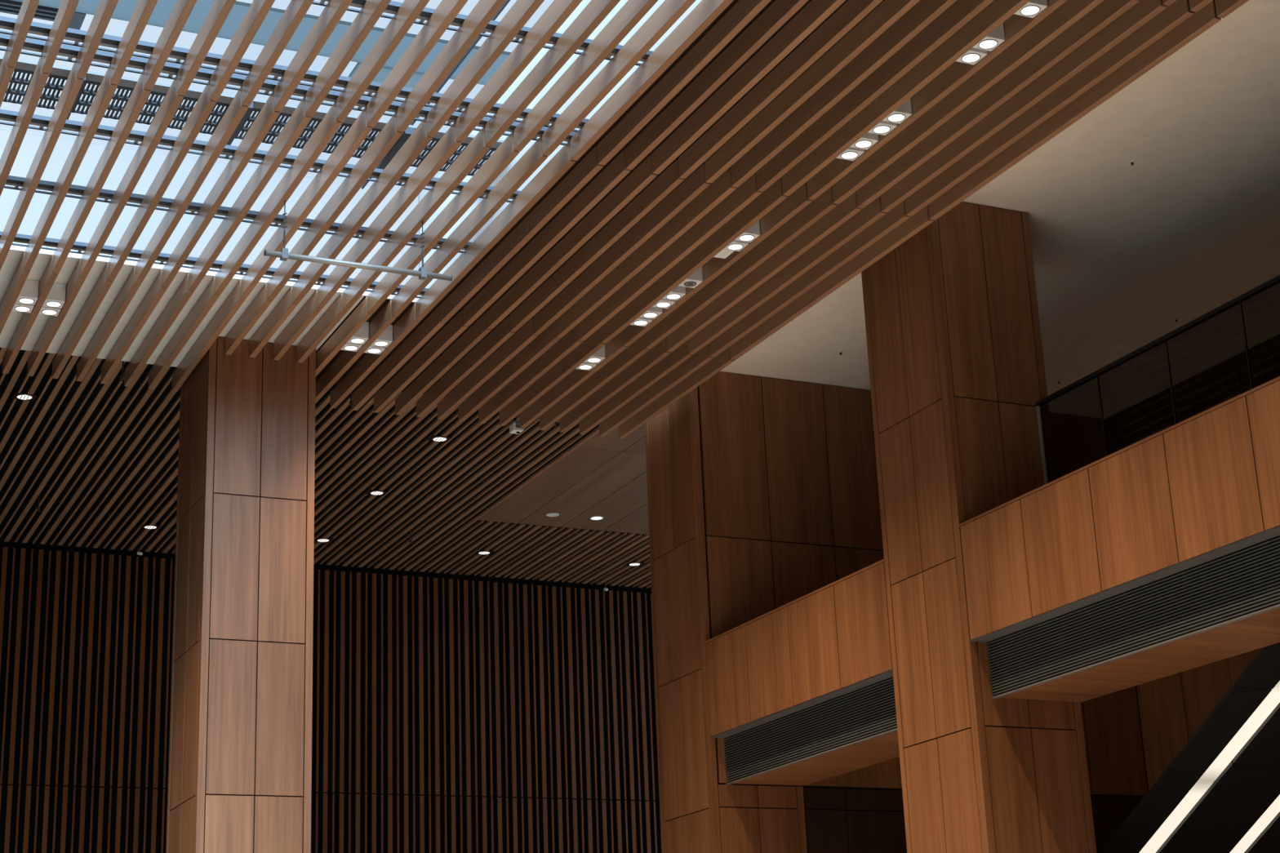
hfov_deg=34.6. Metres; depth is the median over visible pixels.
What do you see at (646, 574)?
batten
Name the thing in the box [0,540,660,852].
wall
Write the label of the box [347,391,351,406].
sprinkler head
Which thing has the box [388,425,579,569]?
batten
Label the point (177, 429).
batten
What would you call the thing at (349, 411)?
batten
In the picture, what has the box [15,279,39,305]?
recessed light
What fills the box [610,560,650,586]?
batten
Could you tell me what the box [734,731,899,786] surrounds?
soffit
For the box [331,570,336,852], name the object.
batten
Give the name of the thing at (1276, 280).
glass balustrade
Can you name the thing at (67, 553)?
batten
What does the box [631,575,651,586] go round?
batten
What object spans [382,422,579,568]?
batten
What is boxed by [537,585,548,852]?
batten
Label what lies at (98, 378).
batten
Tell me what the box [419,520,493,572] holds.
batten
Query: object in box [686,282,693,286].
grille
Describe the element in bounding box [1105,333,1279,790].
wall
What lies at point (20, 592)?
batten
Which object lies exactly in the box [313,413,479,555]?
batten
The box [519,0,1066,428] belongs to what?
batten
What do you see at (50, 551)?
batten
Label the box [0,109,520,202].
support rail
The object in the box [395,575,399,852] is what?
batten
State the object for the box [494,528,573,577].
batten
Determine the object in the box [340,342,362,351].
recessed light
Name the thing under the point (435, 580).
batten
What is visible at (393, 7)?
support rail
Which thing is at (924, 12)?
batten
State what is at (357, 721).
batten
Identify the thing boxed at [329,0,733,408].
ceiling slat
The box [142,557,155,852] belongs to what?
batten
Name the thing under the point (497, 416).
batten
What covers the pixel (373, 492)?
recessed light
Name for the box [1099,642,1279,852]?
escalator
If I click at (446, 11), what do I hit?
ceiling slat
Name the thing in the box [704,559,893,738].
parapet
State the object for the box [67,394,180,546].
batten
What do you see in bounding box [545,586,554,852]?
batten
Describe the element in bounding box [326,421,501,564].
batten
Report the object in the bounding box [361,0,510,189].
window
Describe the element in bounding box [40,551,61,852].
batten
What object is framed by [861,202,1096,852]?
column
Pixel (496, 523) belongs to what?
batten
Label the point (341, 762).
batten
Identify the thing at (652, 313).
recessed light
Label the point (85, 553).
batten
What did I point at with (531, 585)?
batten
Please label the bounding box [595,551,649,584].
batten
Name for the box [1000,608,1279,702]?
soffit
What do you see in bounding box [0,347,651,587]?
ceiling
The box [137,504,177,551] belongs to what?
batten
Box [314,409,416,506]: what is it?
batten
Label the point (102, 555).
batten
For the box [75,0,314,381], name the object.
ceiling slat
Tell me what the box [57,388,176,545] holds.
batten
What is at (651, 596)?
batten
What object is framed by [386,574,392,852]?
batten
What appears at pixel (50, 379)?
batten
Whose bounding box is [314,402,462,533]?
batten
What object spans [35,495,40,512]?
sprinkler head
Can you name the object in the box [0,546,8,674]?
batten
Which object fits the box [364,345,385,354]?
recessed light
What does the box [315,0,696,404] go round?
ceiling slat
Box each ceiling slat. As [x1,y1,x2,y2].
[0,0,39,107]
[0,0,79,195]
[0,0,119,271]
[0,0,158,333]
[2,0,197,373]
[26,0,235,376]
[51,0,275,378]
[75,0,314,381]
[100,0,352,384]
[124,0,391,386]
[147,0,429,389]
[171,0,467,391]
[225,0,506,355]
[248,0,544,357]
[272,0,582,360]
[296,0,620,363]
[315,0,657,376]
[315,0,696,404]
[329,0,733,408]
[351,0,771,410]
[373,0,808,413]
[395,0,845,415]
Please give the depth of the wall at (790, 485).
22.25 m
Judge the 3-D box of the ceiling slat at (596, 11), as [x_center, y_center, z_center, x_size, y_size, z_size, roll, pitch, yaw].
[1.627,-4.193,10.184,0.058,0.175,23.390,6,-20,-25]
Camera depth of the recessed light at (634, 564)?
30.28 m
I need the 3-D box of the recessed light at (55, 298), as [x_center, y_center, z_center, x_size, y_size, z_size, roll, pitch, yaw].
[-5.282,-1.181,18.515,0.171,0.174,0.175,6,-20,-25]
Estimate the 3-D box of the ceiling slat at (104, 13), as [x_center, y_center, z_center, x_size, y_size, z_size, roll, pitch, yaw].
[-1.420,-4.315,9.423,0.058,0.175,24.605,6,-20,-25]
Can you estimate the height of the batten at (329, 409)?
0.032 m
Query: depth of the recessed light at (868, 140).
15.99 m
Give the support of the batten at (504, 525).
attached to the ceiling at (49, 371)
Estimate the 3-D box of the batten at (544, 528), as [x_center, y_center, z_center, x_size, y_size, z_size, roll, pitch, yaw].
[-1.863,1.785,29.377,0.027,0.032,2.828,6,-20,-25]
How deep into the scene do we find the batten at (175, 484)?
26.83 m
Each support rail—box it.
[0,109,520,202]
[0,231,428,298]
[4,175,471,253]
[311,0,653,66]
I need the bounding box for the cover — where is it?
[713,248,734,258]
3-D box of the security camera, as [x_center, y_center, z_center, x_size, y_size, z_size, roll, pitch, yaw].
[-1.387,-0.118,23.034,0.134,0.406,0.133,6,-20,-25]
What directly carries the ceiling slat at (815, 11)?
attached to the ceiling at (11, 262)
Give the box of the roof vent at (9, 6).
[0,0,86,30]
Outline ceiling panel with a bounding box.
[479,423,648,534]
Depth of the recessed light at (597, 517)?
27.80 m
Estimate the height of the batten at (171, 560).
9.051 m
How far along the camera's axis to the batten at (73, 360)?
22.99 m
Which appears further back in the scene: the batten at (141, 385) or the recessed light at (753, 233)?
the batten at (141, 385)
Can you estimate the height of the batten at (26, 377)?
0.032 m
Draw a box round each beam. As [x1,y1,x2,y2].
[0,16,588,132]
[0,33,576,145]
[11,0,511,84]
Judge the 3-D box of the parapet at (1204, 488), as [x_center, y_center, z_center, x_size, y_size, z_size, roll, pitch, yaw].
[5.166,-0.329,12.379,0.332,0.995,10.967,6,-20,-25]
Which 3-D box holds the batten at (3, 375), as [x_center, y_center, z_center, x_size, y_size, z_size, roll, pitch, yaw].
[-7.835,0.244,23.918,0.027,0.032,8.001,6,-20,-25]
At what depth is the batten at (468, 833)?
29.91 m
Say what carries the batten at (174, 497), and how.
attached to the ceiling at (49, 371)
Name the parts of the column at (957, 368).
corner trim, panel, panel, panel, panel, panel, panel, panel, panel, corner trim, panel, panel, panel, panel, panel, panel, panel, corner trim, panel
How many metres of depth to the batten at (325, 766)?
29.02 m
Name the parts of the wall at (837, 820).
wood panel, wood panel, wood panel, wood panel, wood panel, wood panel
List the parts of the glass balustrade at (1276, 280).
post, handrail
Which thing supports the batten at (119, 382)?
attached to the ceiling at (49, 371)
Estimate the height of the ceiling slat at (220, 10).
0.175 m
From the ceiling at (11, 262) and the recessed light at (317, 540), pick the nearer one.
the ceiling at (11, 262)
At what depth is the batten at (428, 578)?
29.67 m
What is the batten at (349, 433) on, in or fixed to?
attached to the ceiling at (49, 371)
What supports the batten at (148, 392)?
attached to the ceiling at (49, 371)
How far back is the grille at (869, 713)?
19.33 m
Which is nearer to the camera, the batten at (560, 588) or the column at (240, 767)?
the column at (240, 767)
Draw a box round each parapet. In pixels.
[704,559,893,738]
[959,376,1279,642]
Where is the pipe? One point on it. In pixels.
(283, 254)
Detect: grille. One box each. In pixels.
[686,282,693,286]
[724,678,897,785]
[986,537,1279,699]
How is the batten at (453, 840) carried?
attached to the wall at (71, 549)
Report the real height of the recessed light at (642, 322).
0.174 m
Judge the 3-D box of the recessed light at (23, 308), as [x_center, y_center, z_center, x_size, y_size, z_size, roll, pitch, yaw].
[-5.585,-1.142,18.596,0.171,0.174,0.175,6,-20,-25]
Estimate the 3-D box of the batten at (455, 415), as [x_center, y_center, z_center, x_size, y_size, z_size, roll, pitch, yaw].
[-3.335,0.734,25.985,0.027,0.032,8.001,6,-20,-25]
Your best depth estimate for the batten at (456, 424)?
25.75 m
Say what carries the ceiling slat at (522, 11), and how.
attached to the ceiling at (11, 262)
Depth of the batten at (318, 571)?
28.97 m
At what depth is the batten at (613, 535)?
29.73 m
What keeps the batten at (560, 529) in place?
attached to the ceiling at (49, 371)
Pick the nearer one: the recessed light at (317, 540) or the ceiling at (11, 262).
the ceiling at (11, 262)
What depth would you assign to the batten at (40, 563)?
27.34 m
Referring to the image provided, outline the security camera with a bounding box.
[508,417,524,434]
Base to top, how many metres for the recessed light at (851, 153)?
0.174 m
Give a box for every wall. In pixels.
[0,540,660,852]
[697,372,1148,797]
[803,787,1142,852]
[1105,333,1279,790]
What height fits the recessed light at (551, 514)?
0.006 m
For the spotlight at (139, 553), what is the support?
attached to the ceiling at (49, 371)
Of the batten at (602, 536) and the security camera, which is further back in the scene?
the batten at (602, 536)
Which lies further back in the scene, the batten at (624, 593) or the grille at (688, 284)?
the batten at (624, 593)
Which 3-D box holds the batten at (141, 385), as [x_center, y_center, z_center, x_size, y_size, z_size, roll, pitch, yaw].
[-6.549,0.384,24.509,0.027,0.032,8.001,6,-20,-25]
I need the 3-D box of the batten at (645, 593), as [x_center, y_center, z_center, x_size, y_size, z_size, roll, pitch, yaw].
[0.261,6.878,30.390,0.027,9.051,0.035,6,-20,-25]
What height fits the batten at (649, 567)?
0.032 m
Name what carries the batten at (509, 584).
attached to the wall at (71, 549)
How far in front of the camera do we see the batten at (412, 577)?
29.57 m
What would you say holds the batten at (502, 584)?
attached to the wall at (71, 549)
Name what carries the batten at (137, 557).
attached to the wall at (71, 549)
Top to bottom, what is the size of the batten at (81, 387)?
0.032 m
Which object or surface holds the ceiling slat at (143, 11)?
attached to the ceiling at (11, 262)
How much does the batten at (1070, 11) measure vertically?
0.175 m
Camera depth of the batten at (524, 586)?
30.31 m
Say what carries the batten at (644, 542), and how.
attached to the ceiling at (49, 371)
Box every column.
[165,337,315,852]
[644,387,807,852]
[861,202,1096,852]
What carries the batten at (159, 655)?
attached to the wall at (71, 549)
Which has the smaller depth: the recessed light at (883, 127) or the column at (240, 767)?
the recessed light at (883, 127)
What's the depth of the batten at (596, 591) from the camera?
30.81 m
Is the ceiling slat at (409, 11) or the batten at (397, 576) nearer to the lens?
the ceiling slat at (409, 11)
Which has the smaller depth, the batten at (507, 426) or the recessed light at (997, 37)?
the recessed light at (997, 37)
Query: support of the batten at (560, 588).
attached to the wall at (71, 549)
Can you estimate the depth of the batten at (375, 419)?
24.13 m
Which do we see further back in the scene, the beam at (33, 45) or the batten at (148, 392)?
the batten at (148, 392)
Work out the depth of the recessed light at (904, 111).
15.58 m
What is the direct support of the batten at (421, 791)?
attached to the wall at (71, 549)
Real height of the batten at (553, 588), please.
9.051 m
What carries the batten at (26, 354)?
attached to the ceiling at (49, 371)
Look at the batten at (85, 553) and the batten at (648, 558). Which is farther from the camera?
the batten at (648, 558)
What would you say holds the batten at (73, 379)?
attached to the ceiling at (49, 371)
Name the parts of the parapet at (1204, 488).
panel, panel, panel, panel, panel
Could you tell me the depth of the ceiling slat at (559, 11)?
16.07 m
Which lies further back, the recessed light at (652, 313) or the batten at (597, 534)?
the batten at (597, 534)
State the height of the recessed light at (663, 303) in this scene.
0.174 m
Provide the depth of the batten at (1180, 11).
17.02 m
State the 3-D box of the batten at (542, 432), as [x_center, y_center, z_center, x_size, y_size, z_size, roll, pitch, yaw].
[-2.264,0.851,26.477,0.027,0.032,8.001,6,-20,-25]
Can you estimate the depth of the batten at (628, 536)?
29.82 m
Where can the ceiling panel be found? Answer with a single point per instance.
(605, 477)
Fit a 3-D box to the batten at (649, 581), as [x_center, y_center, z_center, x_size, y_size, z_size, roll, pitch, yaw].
[0.601,2.053,30.509,0.062,0.032,2.828,6,-20,-25]
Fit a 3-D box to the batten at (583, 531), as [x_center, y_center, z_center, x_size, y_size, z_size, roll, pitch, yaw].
[-1.328,1.843,29.623,0.062,0.032,2.828,6,-20,-25]
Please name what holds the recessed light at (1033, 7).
in the ceiling at (11, 262)
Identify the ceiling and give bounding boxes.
[0,0,920,398]
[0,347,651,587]
[719,0,1279,419]
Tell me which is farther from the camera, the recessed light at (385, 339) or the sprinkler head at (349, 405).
the sprinkler head at (349, 405)
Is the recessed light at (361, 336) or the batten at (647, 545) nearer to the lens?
the recessed light at (361, 336)
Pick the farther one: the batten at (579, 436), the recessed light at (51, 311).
the batten at (579, 436)
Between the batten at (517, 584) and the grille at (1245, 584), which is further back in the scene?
the batten at (517, 584)
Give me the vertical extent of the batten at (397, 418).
0.032 m
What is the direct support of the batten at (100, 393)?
attached to the ceiling at (49, 371)
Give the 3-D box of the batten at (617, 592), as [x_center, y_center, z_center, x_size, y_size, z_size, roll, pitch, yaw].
[-0.168,6.831,30.193,0.027,9.051,0.035,6,-20,-25]
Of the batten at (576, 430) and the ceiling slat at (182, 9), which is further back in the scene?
the batten at (576, 430)
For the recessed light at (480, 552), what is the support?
in the ceiling at (49, 371)
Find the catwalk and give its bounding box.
[0,56,504,178]
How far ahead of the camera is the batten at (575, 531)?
29.48 m
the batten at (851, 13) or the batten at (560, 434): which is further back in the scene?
the batten at (560, 434)
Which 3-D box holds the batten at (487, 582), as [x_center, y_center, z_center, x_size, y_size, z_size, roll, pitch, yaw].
[-2.096,6.621,29.307,0.027,9.051,0.035,6,-20,-25]
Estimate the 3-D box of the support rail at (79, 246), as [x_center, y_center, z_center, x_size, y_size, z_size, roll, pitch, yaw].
[-7.428,-1.827,16.603,12.040,0.036,0.175,6,-20,-25]
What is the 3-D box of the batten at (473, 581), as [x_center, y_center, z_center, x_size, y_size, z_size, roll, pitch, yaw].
[-2.310,6.598,29.209,0.027,9.051,0.035,6,-20,-25]
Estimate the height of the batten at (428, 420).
0.032 m
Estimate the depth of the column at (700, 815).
21.54 m
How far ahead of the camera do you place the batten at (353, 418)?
23.69 m
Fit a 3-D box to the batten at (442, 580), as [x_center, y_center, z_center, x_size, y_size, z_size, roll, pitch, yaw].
[-2.739,6.551,29.012,0.027,9.051,0.035,6,-20,-25]
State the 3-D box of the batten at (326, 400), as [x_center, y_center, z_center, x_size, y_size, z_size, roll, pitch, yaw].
[-4.728,0.582,25.345,0.062,0.032,8.001,6,-20,-25]
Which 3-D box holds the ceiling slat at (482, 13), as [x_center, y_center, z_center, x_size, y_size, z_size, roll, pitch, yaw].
[0.983,-4.263,9.889,0.058,0.175,23.390,6,-20,-25]
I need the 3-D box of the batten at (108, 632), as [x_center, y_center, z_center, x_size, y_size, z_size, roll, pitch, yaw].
[-7.131,6.073,26.994,0.062,9.051,0.035,6,-20,-25]
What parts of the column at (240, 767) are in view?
corner trim, panel, panel, panel, panel, panel, panel, panel, panel, corner trim, panel, panel, panel, panel, panel, panel, panel, panel, corner trim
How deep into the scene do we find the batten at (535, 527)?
29.23 m
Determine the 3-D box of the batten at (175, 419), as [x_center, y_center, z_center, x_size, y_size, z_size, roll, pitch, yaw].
[-6.014,0.442,24.755,0.062,0.032,8.001,6,-20,-25]
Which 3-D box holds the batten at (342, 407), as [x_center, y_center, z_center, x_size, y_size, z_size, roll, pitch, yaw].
[-4.514,0.606,25.444,0.062,0.032,8.001,6,-20,-25]
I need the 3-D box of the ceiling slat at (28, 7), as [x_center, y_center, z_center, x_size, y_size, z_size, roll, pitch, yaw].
[-1.849,-4.362,9.226,0.058,0.175,24.605,6,-20,-25]
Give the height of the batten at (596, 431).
0.032 m
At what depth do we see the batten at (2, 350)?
21.00 m
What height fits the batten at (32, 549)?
9.051 m
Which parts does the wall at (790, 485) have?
wood panel, wood panel, wood panel, wood panel, wood panel, wood panel, wood panel, wood panel, wood panel, wood panel, wood panel, wood panel, wood panel, wood panel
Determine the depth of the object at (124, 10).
18.10 m
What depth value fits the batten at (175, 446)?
25.89 m
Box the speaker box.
[678,266,702,288]
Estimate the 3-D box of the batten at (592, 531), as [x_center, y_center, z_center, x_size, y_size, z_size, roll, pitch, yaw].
[-1.221,1.855,29.672,0.027,0.032,2.828,6,-20,-25]
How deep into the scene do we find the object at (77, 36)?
14.69 m
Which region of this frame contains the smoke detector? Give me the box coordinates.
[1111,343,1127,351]
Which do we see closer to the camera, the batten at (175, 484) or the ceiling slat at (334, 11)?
the ceiling slat at (334, 11)
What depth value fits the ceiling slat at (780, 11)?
16.61 m
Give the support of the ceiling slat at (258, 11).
attached to the ceiling at (11, 262)
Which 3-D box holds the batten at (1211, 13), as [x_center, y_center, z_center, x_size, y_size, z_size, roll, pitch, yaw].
[5.014,-3.614,12.379,0.058,0.175,24.605,6,-20,-25]
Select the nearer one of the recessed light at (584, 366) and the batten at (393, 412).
the recessed light at (584, 366)
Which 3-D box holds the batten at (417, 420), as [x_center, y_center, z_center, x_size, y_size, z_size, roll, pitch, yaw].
[-3.657,0.699,25.838,0.062,0.032,8.001,6,-20,-25]
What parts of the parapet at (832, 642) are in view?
panel, panel, panel, panel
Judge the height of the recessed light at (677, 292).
0.174 m
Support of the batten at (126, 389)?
attached to the ceiling at (49, 371)
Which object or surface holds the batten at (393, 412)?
attached to the ceiling at (49, 371)
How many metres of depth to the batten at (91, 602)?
27.63 m
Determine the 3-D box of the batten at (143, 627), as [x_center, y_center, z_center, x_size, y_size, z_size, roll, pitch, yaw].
[-6.703,6.119,27.191,0.062,9.051,0.035,6,-20,-25]
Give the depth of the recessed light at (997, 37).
14.54 m
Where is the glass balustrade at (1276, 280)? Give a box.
[1035,275,1279,484]
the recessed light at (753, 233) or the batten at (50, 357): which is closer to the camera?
the recessed light at (753, 233)
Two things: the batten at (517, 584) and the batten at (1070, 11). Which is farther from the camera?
the batten at (517, 584)
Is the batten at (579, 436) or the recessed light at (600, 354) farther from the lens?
the batten at (579, 436)
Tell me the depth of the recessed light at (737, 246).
17.84 m
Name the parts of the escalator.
underside panel, underside panel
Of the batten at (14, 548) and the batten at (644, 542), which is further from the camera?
the batten at (644, 542)
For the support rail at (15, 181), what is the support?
attached to the trim
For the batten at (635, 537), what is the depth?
29.89 m
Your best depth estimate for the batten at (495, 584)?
30.11 m
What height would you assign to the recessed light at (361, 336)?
0.174 m
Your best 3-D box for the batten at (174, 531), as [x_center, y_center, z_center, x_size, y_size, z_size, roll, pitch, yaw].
[-5.049,0.547,25.198,0.027,0.032,8.001,6,-20,-25]
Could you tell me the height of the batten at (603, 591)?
9.051 m
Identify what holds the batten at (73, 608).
attached to the wall at (71, 549)
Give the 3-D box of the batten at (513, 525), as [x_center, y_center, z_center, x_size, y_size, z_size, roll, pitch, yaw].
[-2.292,1.738,29.180,0.027,0.032,2.828,6,-20,-25]
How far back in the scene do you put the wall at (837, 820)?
21.41 m
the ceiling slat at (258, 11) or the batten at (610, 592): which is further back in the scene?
the batten at (610, 592)
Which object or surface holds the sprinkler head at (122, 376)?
attached to the ceiling at (49, 371)
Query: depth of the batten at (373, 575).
29.32 m
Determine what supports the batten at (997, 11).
attached to the ceiling at (11, 262)
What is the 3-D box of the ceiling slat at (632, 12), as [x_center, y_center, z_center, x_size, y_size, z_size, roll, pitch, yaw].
[1.583,-3.988,10.802,0.058,0.175,24.605,6,-20,-25]
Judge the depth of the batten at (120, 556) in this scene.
27.79 m
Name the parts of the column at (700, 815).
corner trim, panel, panel, panel, panel, panel, panel, panel, panel, corner trim, panel, panel, panel, panel, corner trim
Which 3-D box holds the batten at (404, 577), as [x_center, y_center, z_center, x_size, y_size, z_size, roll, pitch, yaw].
[-3.275,6.493,28.766,0.062,9.051,0.035,6,-20,-25]
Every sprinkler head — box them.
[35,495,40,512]
[119,360,124,381]
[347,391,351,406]
[408,529,413,542]
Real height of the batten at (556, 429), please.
0.032 m
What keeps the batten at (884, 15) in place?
attached to the ceiling at (11, 262)
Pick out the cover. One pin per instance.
(723, 254)
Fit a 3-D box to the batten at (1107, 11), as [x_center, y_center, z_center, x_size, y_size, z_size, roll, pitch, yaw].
[4.371,-3.684,12.083,0.058,0.175,24.605,6,-20,-25]
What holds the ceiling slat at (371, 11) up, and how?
attached to the ceiling at (11, 262)
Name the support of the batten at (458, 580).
attached to the wall at (71, 549)
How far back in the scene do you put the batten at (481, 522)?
28.90 m
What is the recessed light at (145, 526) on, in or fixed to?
in the ceiling at (49, 371)
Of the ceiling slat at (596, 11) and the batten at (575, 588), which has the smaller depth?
the ceiling slat at (596, 11)
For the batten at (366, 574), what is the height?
9.051 m
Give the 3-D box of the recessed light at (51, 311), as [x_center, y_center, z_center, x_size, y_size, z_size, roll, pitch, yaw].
[-5.371,-1.119,18.694,0.171,0.174,0.175,6,-20,-25]
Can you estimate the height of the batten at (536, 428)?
0.032 m
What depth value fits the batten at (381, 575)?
29.38 m
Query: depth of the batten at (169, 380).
24.34 m
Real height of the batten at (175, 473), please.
0.032 m
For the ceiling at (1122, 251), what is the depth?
19.12 m
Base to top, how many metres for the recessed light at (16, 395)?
0.010 m
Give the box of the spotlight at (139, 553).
[137,545,142,555]
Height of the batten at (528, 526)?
0.032 m
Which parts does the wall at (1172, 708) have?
wood panel, wood panel, wood panel, wood panel, wood panel, wood panel, wood panel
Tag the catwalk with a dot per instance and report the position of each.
(95, 78)
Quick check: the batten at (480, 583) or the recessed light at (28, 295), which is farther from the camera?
the batten at (480, 583)
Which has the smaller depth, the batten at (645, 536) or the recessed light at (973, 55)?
the recessed light at (973, 55)
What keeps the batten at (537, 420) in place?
attached to the ceiling at (49, 371)
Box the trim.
[9,0,702,302]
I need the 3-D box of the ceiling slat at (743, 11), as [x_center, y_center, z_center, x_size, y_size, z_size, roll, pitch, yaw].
[2.226,-3.918,11.098,0.058,0.175,24.605,6,-20,-25]
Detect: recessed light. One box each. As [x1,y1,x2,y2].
[11,302,34,313]
[12,392,37,400]
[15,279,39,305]
[38,306,61,315]
[42,283,66,308]
[140,524,160,529]
[314,537,333,542]
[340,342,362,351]
[346,321,368,344]
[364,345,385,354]
[365,489,387,495]
[371,324,392,346]
[426,435,451,442]
[474,550,493,555]
[546,512,559,516]
[575,361,596,370]
[584,345,605,363]
[590,515,603,519]
[624,561,644,566]
[630,316,652,326]
[640,306,662,319]
[652,298,675,308]
[662,285,685,300]
[724,240,748,251]
[734,220,759,242]
[835,146,864,160]
[849,132,878,150]
[868,120,897,135]
[882,97,911,124]
[955,47,987,65]
[973,22,1004,51]
[1014,0,1047,17]
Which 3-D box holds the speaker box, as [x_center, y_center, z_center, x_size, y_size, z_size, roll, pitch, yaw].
[0.452,-1.370,18.655,0.171,0.183,0.175,6,-20,-25]
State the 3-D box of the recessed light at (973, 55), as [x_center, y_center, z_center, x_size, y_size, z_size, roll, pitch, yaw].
[2.373,-2.727,14.777,0.171,0.174,0.175,6,-20,-25]
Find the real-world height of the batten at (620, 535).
0.032 m
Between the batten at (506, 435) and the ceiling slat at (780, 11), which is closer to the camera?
the ceiling slat at (780, 11)
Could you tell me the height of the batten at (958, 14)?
0.175 m
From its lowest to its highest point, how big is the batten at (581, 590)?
9.051 m
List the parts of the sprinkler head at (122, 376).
stem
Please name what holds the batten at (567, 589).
attached to the wall at (71, 549)
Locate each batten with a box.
[0,347,6,364]
[0,350,31,412]
[0,352,55,453]
[0,355,79,491]
[0,358,102,524]
[0,372,52,470]
[0,372,76,506]
[0,373,5,385]
[0,373,29,430]
[0,373,100,537]
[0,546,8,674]
[0,547,15,813]
[4,360,125,542]
[4,548,26,852]
[14,372,124,542]
[14,548,33,852]
[22,363,148,542]
[22,549,44,852]
[32,371,149,543]
[33,550,51,852]
[40,366,170,544]
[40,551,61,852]
[49,367,177,545]
[51,551,68,852]
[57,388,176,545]
[59,551,79,852]
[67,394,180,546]
[70,552,86,852]
[75,407,180,546]
[78,553,96,852]
[85,425,179,547]
[88,554,103,852]
[93,438,178,548]
[96,554,114,852]
[102,453,178,548]
[106,555,121,852]
[110,465,177,549]
[114,555,131,852]
[120,480,177,550]
[124,556,138,852]
[127,490,177,551]
[132,556,148,852]
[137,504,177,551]
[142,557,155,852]
[144,514,176,551]
[150,558,165,852]
[154,526,176,552]
[160,559,172,852]
[161,535,176,553]
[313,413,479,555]
[313,420,482,564]
[314,391,402,480]
[314,394,423,499]
[314,396,444,516]
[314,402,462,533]
[314,408,395,488]
[314,408,478,549]
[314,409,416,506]
[314,410,437,524]
[314,411,457,539]
[315,386,359,439]
[315,389,381,460]
[315,392,330,416]
[315,406,333,426]
[315,407,352,448]
[315,407,373,468]
[315,569,319,852]
[319,413,499,564]
[322,569,328,852]
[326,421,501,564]
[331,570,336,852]
[335,415,519,565]
[338,571,345,852]
[342,427,520,566]
[347,571,351,852]
[351,417,539,566]
[355,572,360,852]
[357,423,539,567]
[364,573,367,852]
[366,419,559,568]
[371,573,376,852]
[373,424,559,568]
[380,573,382,852]
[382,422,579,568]
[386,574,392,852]
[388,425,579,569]
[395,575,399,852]
[397,426,595,570]
[402,575,408,852]
[404,426,599,570]
[411,576,415,852]
[413,520,484,571]
[416,0,883,417]
[417,576,424,852]
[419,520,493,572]
[426,577,431,852]
[428,521,500,572]
[433,577,439,852]
[435,522,510,573]
[437,0,919,419]
[441,578,447,852]
[443,523,516,573]
[448,578,456,852]
[449,524,525,573]
[457,0,956,422]
[457,579,462,852]
[458,524,533,574]
[462,579,471,852]
[465,524,542,575]
[471,580,478,852]
[473,525,548,575]
[478,0,994,424]
[478,581,487,852]
[480,526,558,576]
[486,581,493,852]
[488,527,564,577]
[493,582,502,852]
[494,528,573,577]
[498,0,1031,426]
[501,582,509,852]
[503,528,580,577]
[507,582,517,852]
[509,528,589,578]
[515,583,524,852]
[518,529,595,578]
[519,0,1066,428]
[522,584,533,852]
[524,530,604,579]
[530,584,539,852]
[532,531,611,580]
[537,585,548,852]
[538,531,620,580]
[539,0,1103,430]
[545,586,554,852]
[546,532,626,581]
[551,586,563,852]
[553,533,635,582]
[559,0,1139,432]
[559,586,569,852]
[561,533,642,582]
[565,586,577,852]
[567,534,648,582]
[573,587,584,852]
[575,538,649,582]
[579,0,1176,435]
[579,588,592,852]
[582,542,649,583]
[587,588,599,852]
[590,547,649,584]
[594,589,607,852]
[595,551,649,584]
[599,0,1213,436]
[602,590,613,852]
[604,557,650,585]
[608,590,622,852]
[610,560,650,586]
[616,591,628,852]
[617,0,1248,439]
[617,566,650,586]
[622,591,636,852]
[624,569,650,586]
[630,591,643,852]
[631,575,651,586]
[635,592,651,852]
[638,578,651,587]
[644,592,657,852]
[649,593,662,852]
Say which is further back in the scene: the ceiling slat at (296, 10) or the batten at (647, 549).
the batten at (647, 549)
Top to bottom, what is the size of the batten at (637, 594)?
9.051 m
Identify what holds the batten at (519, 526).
attached to the ceiling at (49, 371)
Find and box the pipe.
[263,200,452,280]
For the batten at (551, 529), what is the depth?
29.33 m
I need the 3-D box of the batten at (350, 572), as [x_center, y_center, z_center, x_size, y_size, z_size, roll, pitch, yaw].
[-4.024,6.411,28.421,0.027,9.051,0.035,6,-20,-25]
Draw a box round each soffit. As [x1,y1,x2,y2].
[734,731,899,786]
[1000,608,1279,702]
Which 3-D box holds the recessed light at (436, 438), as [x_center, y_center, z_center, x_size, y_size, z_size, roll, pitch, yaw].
[-2.366,0.150,24.259,0.238,0.010,0.196,6,-20,-25]
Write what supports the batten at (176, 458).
attached to the ceiling at (49, 371)
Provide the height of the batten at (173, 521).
0.032 m
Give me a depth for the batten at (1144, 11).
16.99 m
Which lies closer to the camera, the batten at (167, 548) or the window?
the window
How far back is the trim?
17.12 m
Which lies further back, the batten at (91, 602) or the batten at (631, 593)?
the batten at (631, 593)
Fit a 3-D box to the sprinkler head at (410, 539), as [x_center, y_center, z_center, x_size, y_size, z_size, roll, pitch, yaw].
[-3.140,1.474,28.105,0.063,0.215,0.061,6,-20,-25]
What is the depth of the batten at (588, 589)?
30.76 m
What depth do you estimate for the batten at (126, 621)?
27.84 m
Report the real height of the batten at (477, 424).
0.032 m
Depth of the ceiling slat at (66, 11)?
14.64 m

